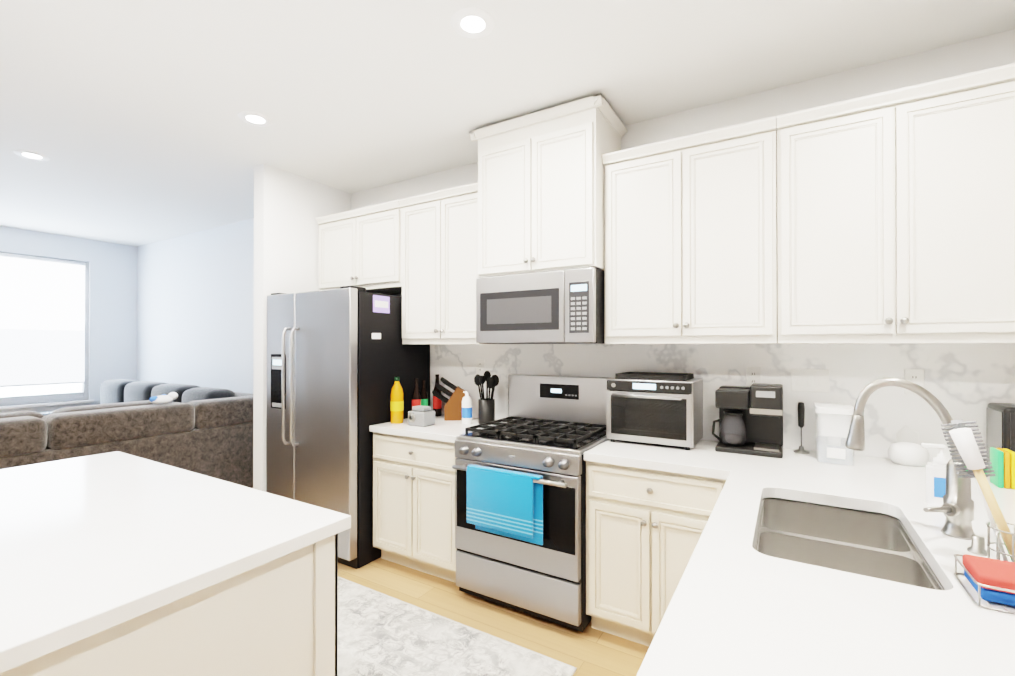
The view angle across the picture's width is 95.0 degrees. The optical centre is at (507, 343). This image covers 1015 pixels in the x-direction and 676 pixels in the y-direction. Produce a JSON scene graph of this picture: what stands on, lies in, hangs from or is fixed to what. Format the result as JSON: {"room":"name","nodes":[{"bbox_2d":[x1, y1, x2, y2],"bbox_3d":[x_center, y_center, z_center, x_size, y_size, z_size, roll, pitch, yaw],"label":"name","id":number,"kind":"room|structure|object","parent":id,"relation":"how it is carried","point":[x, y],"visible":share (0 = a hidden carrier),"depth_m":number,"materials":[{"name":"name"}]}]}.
{"room":"kitchen","nodes":[
{"label":"kitchen","id":0,"kind":"room"},
{"bbox_2d":[0,226,136,412],"bbox_3d":[-6.639,0.067,3.688,0.100,2.780,6.135,0,0,31],"label":"wall","id":1,"kind":"structure","parent":0,"point":[112,310],"depth_m":5.97,"materials":[{"name":"white paint"}]},
{"bbox_2d":[0,251,93,409],"bbox_3d":[-5.749,-0.151,5.111,0.148,1.770,1.850,0,0,31],"label":"window","id":2,"kind":"structure","parent":1,"relation":"in","point":[44,321],"depth_m":5.51,"materials":[{"name":"grey glass"}]},
{"bbox_2d":[253,164,350,491],"bbox_3d":[-1.640,0.067,3.786,0.125,2.780,0.795,0,0,31],"label":"wall","id":3,"kind":"structure","parent":0,"point":[289,208],"depth_m":3.51,"materials":[{"name":"white paint"}]},
{"bbox_2d":[338,557,648,675],"bbox_3d":[-2.176,1.493,0.984,10.530,0.100,6.335,0,0,31],"label":"floor","id":4,"kind":"structure","parent":0,"point":[589,650],"depth_m":2.41,"materials":[{"name":"brown wood"}]},
{"bbox_2d":[0,379,252,487],"bbox_3d":[-4.308,0.937,3.791,3.280,1.040,3.470,0,0,31],"label":"sofa","id":5,"kind":"object","parent":4,"relation":"on","point":[207,431],"visible":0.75,"depth_m":3.53,"materials":[{"name":"grey fabric"}]},
{"bbox_2d":[149,392,177,403],"bbox_3d":[-2.661,0.423,3.598,0.100,0.090,0.191,0,0,31],"label":"plush toy","id":6,"kind":"object","parent":5,"relation":"on","point":[165,398],"visible":1,"depth_m":3.57,"materials":[{"name":"white fabric"}]},
{"bbox_2d":[0,535,337,675],"bbox_3d":[-1.522,1.008,1.371,1.654,0.874,1.134,0,0,31],"label":"kitchen island","id":7,"kind":"object","parent":4,"relation":"on","point":[280,618],"depth_m":1.19,"materials":[{"name":"white wood"}]},
{"bbox_2d":[0,451,350,674],"bbox_3d":[-1.522,0.551,1.373,1.710,0.040,1.190,0,0,31],"label":"island countertop","id":8,"kind":"structure","parent":7,"relation":"on","point":[91,545],"depth_m":1.26,"materials":[{"name":"white stone"}]},
{"bbox_2d":[266,286,429,568],"bbox_3d":[-1.200,0.543,3.477,0.905,1.825,0.836,0,0,31],"label":"refrigerator","id":9,"kind":"object","parent":4,"relation":"on","point":[340,359],"visible":0.83,"depth_m":3.12,"materials":[{"name":"silver metal"}]},
{"bbox_2d":[373,432,456,582],"bbox_3d":[-0.440,1.017,3.133,0.732,0.874,0.644,0,0,31],"label":"base cabinet","id":10,"kind":"object","parent":4,"relation":"on","point":[413,503],"visible":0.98,"depth_m":2.88,"materials":[{"name":"beige paint"}]},
{"bbox_2d":[338,576,576,675],"bbox_3d":[-0.926,1.445,2.346,2.400,0.010,0.800,0,0,31],"label":"rug","id":11,"kind":"object","parent":4,"relation":"on","point":[380,634],"visible":0.31,"depth_m":2.21,"materials":[{"name":"white fabric"}]},
{"bbox_2d":[452,374,610,631],"bbox_3d":[0.172,0.829,2.696,0.756,1.245,0.751,0,0,31],"label":"range","id":12,"kind":"object","parent":4,"relation":"on","point":[520,508],"visible":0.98,"depth_m":2.44,"materials":[{"name":"silver metal"}]},
{"bbox_2d":[586,461,725,646],"bbox_3d":[0.822,1.013,2.371,0.680,0.874,0.644,0,0,31],"label":"base cabinet","id":13,"kind":"object","parent":4,"relation":"on","point":[645,528],"visible":0.67,"depth_m":2.17,"materials":[{"name":"beige paint"}]},
{"bbox_3d":[1.057,1.007,1.059,1.112,0.874,2.645,0,0,31],"label":"cabinet","id":14,"kind":"object","parent":4,"relation":"on","visible":0},
{"bbox_2d":[369,415,504,442],"bbox_3d":[-0.436,0.560,3.144,0.733,0.040,0.625,0,0,31],"label":"countertop","id":15,"kind":"structure","parent":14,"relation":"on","point":[445,431],"depth_m":2.96,"materials":[{"name":"white stone"}]},
{"bbox_2d":[390,377,403,423],"bbox_3d":[-0.753,0.383,3.170,0.088,0.314,0.086,0,0,31],"label":"oil bottle","id":16,"kind":"object","parent":15,"relation":"on","point":[396,405],"visible":1,"depth_m":3.13,"materials":[{"name":"yellow plastic"}]},
{"bbox_2d":[412,378,420,406],"bbox_3d":[-0.660,0.396,3.371,0.065,0.290,0.065,0,0,31],"label":"sauce bottle","id":17,"kind":"object","parent":15,"relation":"on","point":[416,398],"visible":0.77,"depth_m":3.35,"materials":[{"name":"black glass"}]},
{"bbox_2d":[408,405,434,426],"bbox_3d":[-0.573,0.477,3.075,0.145,0.125,0.136,0,0,31],"label":"can opener","id":18,"kind":"object","parent":15,"relation":"on","point":[421,416],"visible":1,"depth_m":3.03,"materials":[{"name":"grey plastic"}]},
{"bbox_2d":[420,380,427,405],"bbox_3d":[-0.627,0.406,3.480,0.065,0.270,0.065,0,0,31],"label":"sauce bottle","id":19,"kind":"object","parent":15,"relation":"on","point":[424,397],"visible":0.67,"depth_m":3.46,"materials":[{"name":"black glass"}]},
{"bbox_2d":[433,374,441,415],"bbox_3d":[-0.529,0.387,3.502,0.065,0.310,0.065,0,0,31],"label":"sauce bottle","id":20,"kind":"object","parent":15,"relation":"on","point":[437,405],"visible":0.77,"depth_m":3.48,"materials":[{"name":"black"}]},
{"bbox_2d":[432,377,464,420],"bbox_3d":[-0.410,0.391,3.326,0.267,0.300,0.110,0,0,-4],"label":"knife block","id":21,"kind":"object","parent":15,"relation":"on","point":[453,408],"visible":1,"depth_m":3.27,"materials":[{"name":"brown wood"}]},
{"bbox_2d":[462,391,471,423],"bbox_3d":[-0.274,0.431,3.149,0.071,0.217,0.071,0,0,31],"label":"lotion bottle","id":22,"kind":"object","parent":15,"relation":"on","point":[466,409],"visible":1,"depth_m":3.12,"materials":[{"name":"white plastic"}]},
{"bbox_2d":[474,371,498,423],"bbox_3d":[-0.139,0.362,3.136,0.166,0.355,0.159,0,0,31],"label":"utensil crock","id":23,"kind":"object","parent":15,"relation":"on","point":[486,412],"visible":0.98,"depth_m":3.10,"materials":[{"name":"black metal"}]},
{"bbox_2d":[584,439,736,477],"bbox_3d":[0.804,0.556,2.394,0.629,0.040,0.627,0,0,31],"label":"countertop","id":24,"kind":"structure","parent":14,"relation":"on","point":[701,460],"depth_m":2.23,"materials":[{"name":"white stone"}]},
{"bbox_2d":[606,372,702,449],"bbox_3d":[0.800,0.351,2.546,0.450,0.372,0.353,0,0,31],"label":"toaster oven","id":25,"kind":"object","parent":24,"relation":"on","point":[656,408],"visible":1,"depth_m":2.46,"materials":[{"name":"silver metal"}]},
{"bbox_2d":[712,383,782,457],"bbox_3d":[1.212,0.368,2.353,0.312,0.335,0.255,0,0,31],"label":"coffee maker","id":26,"kind":"object","parent":24,"relation":"on","point":[750,420],"visible":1,"depth_m":2.30,"materials":[{"name":"black plastic"}]},
{"bbox_2d":[636,454,1014,675],"bbox_3d":[1.047,0.549,1.050,1.177,0.040,2.675,0,0,31],"label":"countertop","id":27,"kind":"structure","parent":14,"relation":"on","point":[739,605],"depth_m":0.93,"materials":[{"name":"white stone"}]},
{"bbox_2d":[793,402,809,453],"bbox_3d":[1.449,0.412,2.295,0.068,0.248,0.067,0,0,31],"label":"milk frother","id":28,"kind":"object","parent":27,"relation":"on","point":[801,418],"visible":1,"depth_m":2.29,"materials":[{"name":"black metal"}]},
{"bbox_2d":[814,402,853,466],"bbox_3d":[1.506,0.410,2.149,0.143,0.250,0.247,0,0,31],"label":"water pitcher","id":29,"kind":"object","parent":27,"relation":"on","point":[833,423],"visible":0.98,"depth_m":2.07,"materials":[{"name":"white plastic"}]},
{"bbox_2d":[754,498,944,589],"bbox_3d":[0.957,0.681,1.364,0.451,0.217,0.720,0,0,31],"label":"sink","id":30,"kind":"object","parent":27,"relation":"in","point":[873,544],"visible":0.4,"depth_m":1.46,"materials":[{"name":"silver metal"}]},
{"bbox_2d":[888,425,929,466],"bbox_3d":[1.786,0.454,2.073,0.144,0.162,0.144,0,0,31],"label":"kettle","id":31,"kind":"object","parent":27,"relation":"on","point":[908,454],"visible":0.98,"depth_m":2.03,"materials":[{"name":"white ceramic"}]},
{"bbox_2d":[845,378,986,555],"bbox_3d":[1.130,0.316,1.303,0.292,0.430,0.181,0,0,31],"label":"faucet","id":32,"kind":"object","parent":27,"relation":"on","point":[956,508],"visible":0.96,"depth_m":1.29,"materials":[{"name":"silver metal"}]},
{"bbox_2d":[921,443,949,506],"bbox_3d":[1.426,0.432,1.537,0.088,0.199,0.052,0,0,31],"label":"soap bottle","id":33,"kind":"object","parent":27,"relation":"on","point":[935,480],"visible":0.73,"depth_m":1.53,"materials":[{"name":"white plastic"}]},
{"bbox_2d":[941,419,1014,561],"bbox_3d":[1.150,0.359,1.111,0.163,0.342,0.144,0,0,31],"label":"dish brush","id":34,"kind":"object","parent":27,"relation":"on","point":[963,438],"visible":0.92,"depth_m":1.09,"materials":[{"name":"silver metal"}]},
{"bbox_2d":[954,554,1014,613],"bbox_3d":[1.042,0.499,0.969,0.136,0.060,0.164,0,0,31],"label":"sponge holder","id":35,"kind":"object","parent":27,"relation":"on","point":[990,580],"visible":1,"depth_m":0.95,"materials":[{"name":"silver metal"}]},
{"bbox_2d":[986,403,1014,465],"bbox_3d":[2.051,0.390,1.859,0.154,0.288,0.204,0,0,31],"label":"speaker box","id":36,"kind":"object","parent":27,"relation":"on","point":[1000,425],"visible":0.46,"depth_m":1.85,"materials":[{"name":"black plastic"}]},
{"bbox_2d":[990,447,1014,489],"bbox_3d":[1.858,0.465,1.744,0.049,0.135,0.090,0,0,31],"label":"sponge","id":37,"kind":"object","parent":27,"relation":"on","point":[1002,461],"visible":0.98,"depth_m":1.71,"materials":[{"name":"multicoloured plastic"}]},
{"bbox_2d":[765,448,904,502],"bbox_3d":[1.332,0.554,1.964,0.360,0.040,0.813,0,0,31],"label":"countertop","id":38,"kind":"structure","parent":14,"relation":"on","point":[865,479],"depth_m":1.87,"materials":[{"name":"white stone"}]},
{"bbox_2d":[0,0,1014,246],"bbox_3d":[-2.176,-1.387,0.998,10.530,0.100,6.335,0,0,31],"label":"ceiling","id":39,"kind":"structure","parent":0,"point":[128,122],"depth_m":2.32,"materials":[{"name":"white paint"}]},
{"bbox_2d":[13,150,49,160],"bbox_3d":[-3.343,-1.322,3.271,0.184,0.006,0.184,0,0,31],"label":"recessed light","id":40,"kind":"object","parent":39,"relation":"in","point":[30,155],"visible":1,"depth_m":3.26,"materials":[{"name":"white"}]},
{"bbox_2d":[238,111,272,126],"bbox_3d":[-1.487,-1.325,2.746,0.184,0.006,0.184,0,0,31],"label":"recessed light","id":41,"kind":"object","parent":39,"relation":"in","point":[253,118],"visible":1,"depth_m":2.73,"materials":[{"name":"white"}]},
{"bbox_2d":[451,7,494,38],"bbox_3d":[-0.143,-1.329,1.934,0.184,0.006,0.184,0,0,31],"label":"recessed light","id":42,"kind":"object","parent":39,"relation":"in","point":[471,19],"visible":1,"depth_m":1.92,"materials":[{"name":"white"}]},
{"bbox_2d":[137,29,1014,457],"bbox_3d":[-0.563,0.066,3.659,10.530,2.780,0.100,0,0,31],"label":"wall","id":43,"kind":"structure","parent":0,"point":[195,308],"depth_m":4.98,"materials":[{"name":"white paint"}]},
{"bbox_2d":[316,200,401,293],"bbox_3d":[-1.078,-0.715,3.688,0.913,0.613,0.369,0,0,31],"label":"upper cabinet","id":44,"kind":"object","parent":43,"relation":"attached to","point":[360,247],"visible":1,"depth_m":3.53,"materials":[{"name":"white paint"}]},
{"bbox_2d":[399,182,478,343],"bbox_3d":[-0.370,-0.510,3.259,0.734,1.028,0.369,0,0,31],"label":"upper cabinet","id":45,"kind":"object","parent":43,"relation":"attached to","point":[439,252],"visible":0.77,"depth_m":3.13,"materials":[{"name":"white paint"}]},
{"bbox_2d":[469,93,627,276],"bbox_3d":[0.243,-0.852,2.823,0.838,0.888,0.484,0,0,31],"label":"upper cabinet","id":46,"kind":"object","parent":43,"relation":"attached to","point":[540,190],"visible":0.98,"depth_m":2.61,"materials":[{"name":"white paint"}]},
{"bbox_2d":[476,267,603,343],"bbox_3d":[0.248,-0.201,2.827,0.756,0.404,0.466,0,0,31],"label":"microwave","id":47,"kind":"object","parent":46,"relation":"attached to","point":[564,306],"visible":1,"depth_m":2.59,"materials":[{"name":"silver metal"}]},
{"bbox_2d":[602,116,777,343],"bbox_3d":[0.952,-0.514,2.460,0.819,1.028,0.369,0,0,31],"label":"upper cabinet","id":48,"kind":"object","parent":43,"relation":"attached to","point":[690,239],"visible":1,"depth_m":2.30,"materials":[{"name":"white paint"}]},
{"bbox_2d":[431,343,1014,465],"bbox_3d":[1.150,0.259,2.559,4.060,0.556,0.008,0,0,31],"label":"backsplash","id":49,"kind":"structure","parent":43,"relation":"attached to","point":[966,382],"depth_m":2.33,"materials":[{"name":"stone"}]},
{"bbox_2d":[476,359,483,374],"bbox_3d":[-0.198,0.170,3.365,0.070,0.114,0.007,0,0,31],"label":"electrical outlet","id":50,"kind":"object","parent":49,"relation":"attached to","point":[479,366],"visible":0.92,"depth_m":3.36,"materials":[{"name":"white plastic"}]},
{"bbox_2d":[746,367,760,386],"bbox_3d":[1.300,0.180,2.459,0.070,0.114,0.007,0,0,31],"label":"electrical outlet","id":51,"kind":"object","parent":49,"relation":"attached to","point":[753,374],"visible":0.77,"depth_m":2.46,"materials":[{"name":"white plastic"}]},
{"bbox_2d":[791,369,828,392],"bbox_3d":[1.514,0.185,2.330,0.162,0.114,0.008,0,0,31],"label":"light switch","id":52,"kind":"object","parent":49,"relation":"attached to","point":[809,380],"visible":1,"depth_m":2.33,"materials":[{"name":"white plastic"}]},
{"bbox_2d":[904,369,923,393],"bbox_3d":[1.857,0.174,2.123,0.070,0.114,0.007,0,0,31],"label":"electrical outlet","id":53,"kind":"object","parent":49,"relation":"attached to","point":[916,376],"visible":0.56,"depth_m":2.12,"materials":[{"name":"white plastic"}]},
{"bbox_2d":[777,63,1014,343],"bbox_3d":[1.663,-0.516,2.031,0.833,1.028,0.369,0,0,31],"label":"upper cabinet","id":54,"kind":"object","parent":43,"relation":"attached to","point":[895,215],"visible":1,"depth_m":1.89,"materials":[{"name":"white paint"}]},
{"label":"outside","id":55,"kind":"structure","parent":0,"visible":0},
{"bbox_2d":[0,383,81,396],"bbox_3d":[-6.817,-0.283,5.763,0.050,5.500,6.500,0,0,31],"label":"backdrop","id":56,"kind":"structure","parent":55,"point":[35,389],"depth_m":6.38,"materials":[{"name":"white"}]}
]}

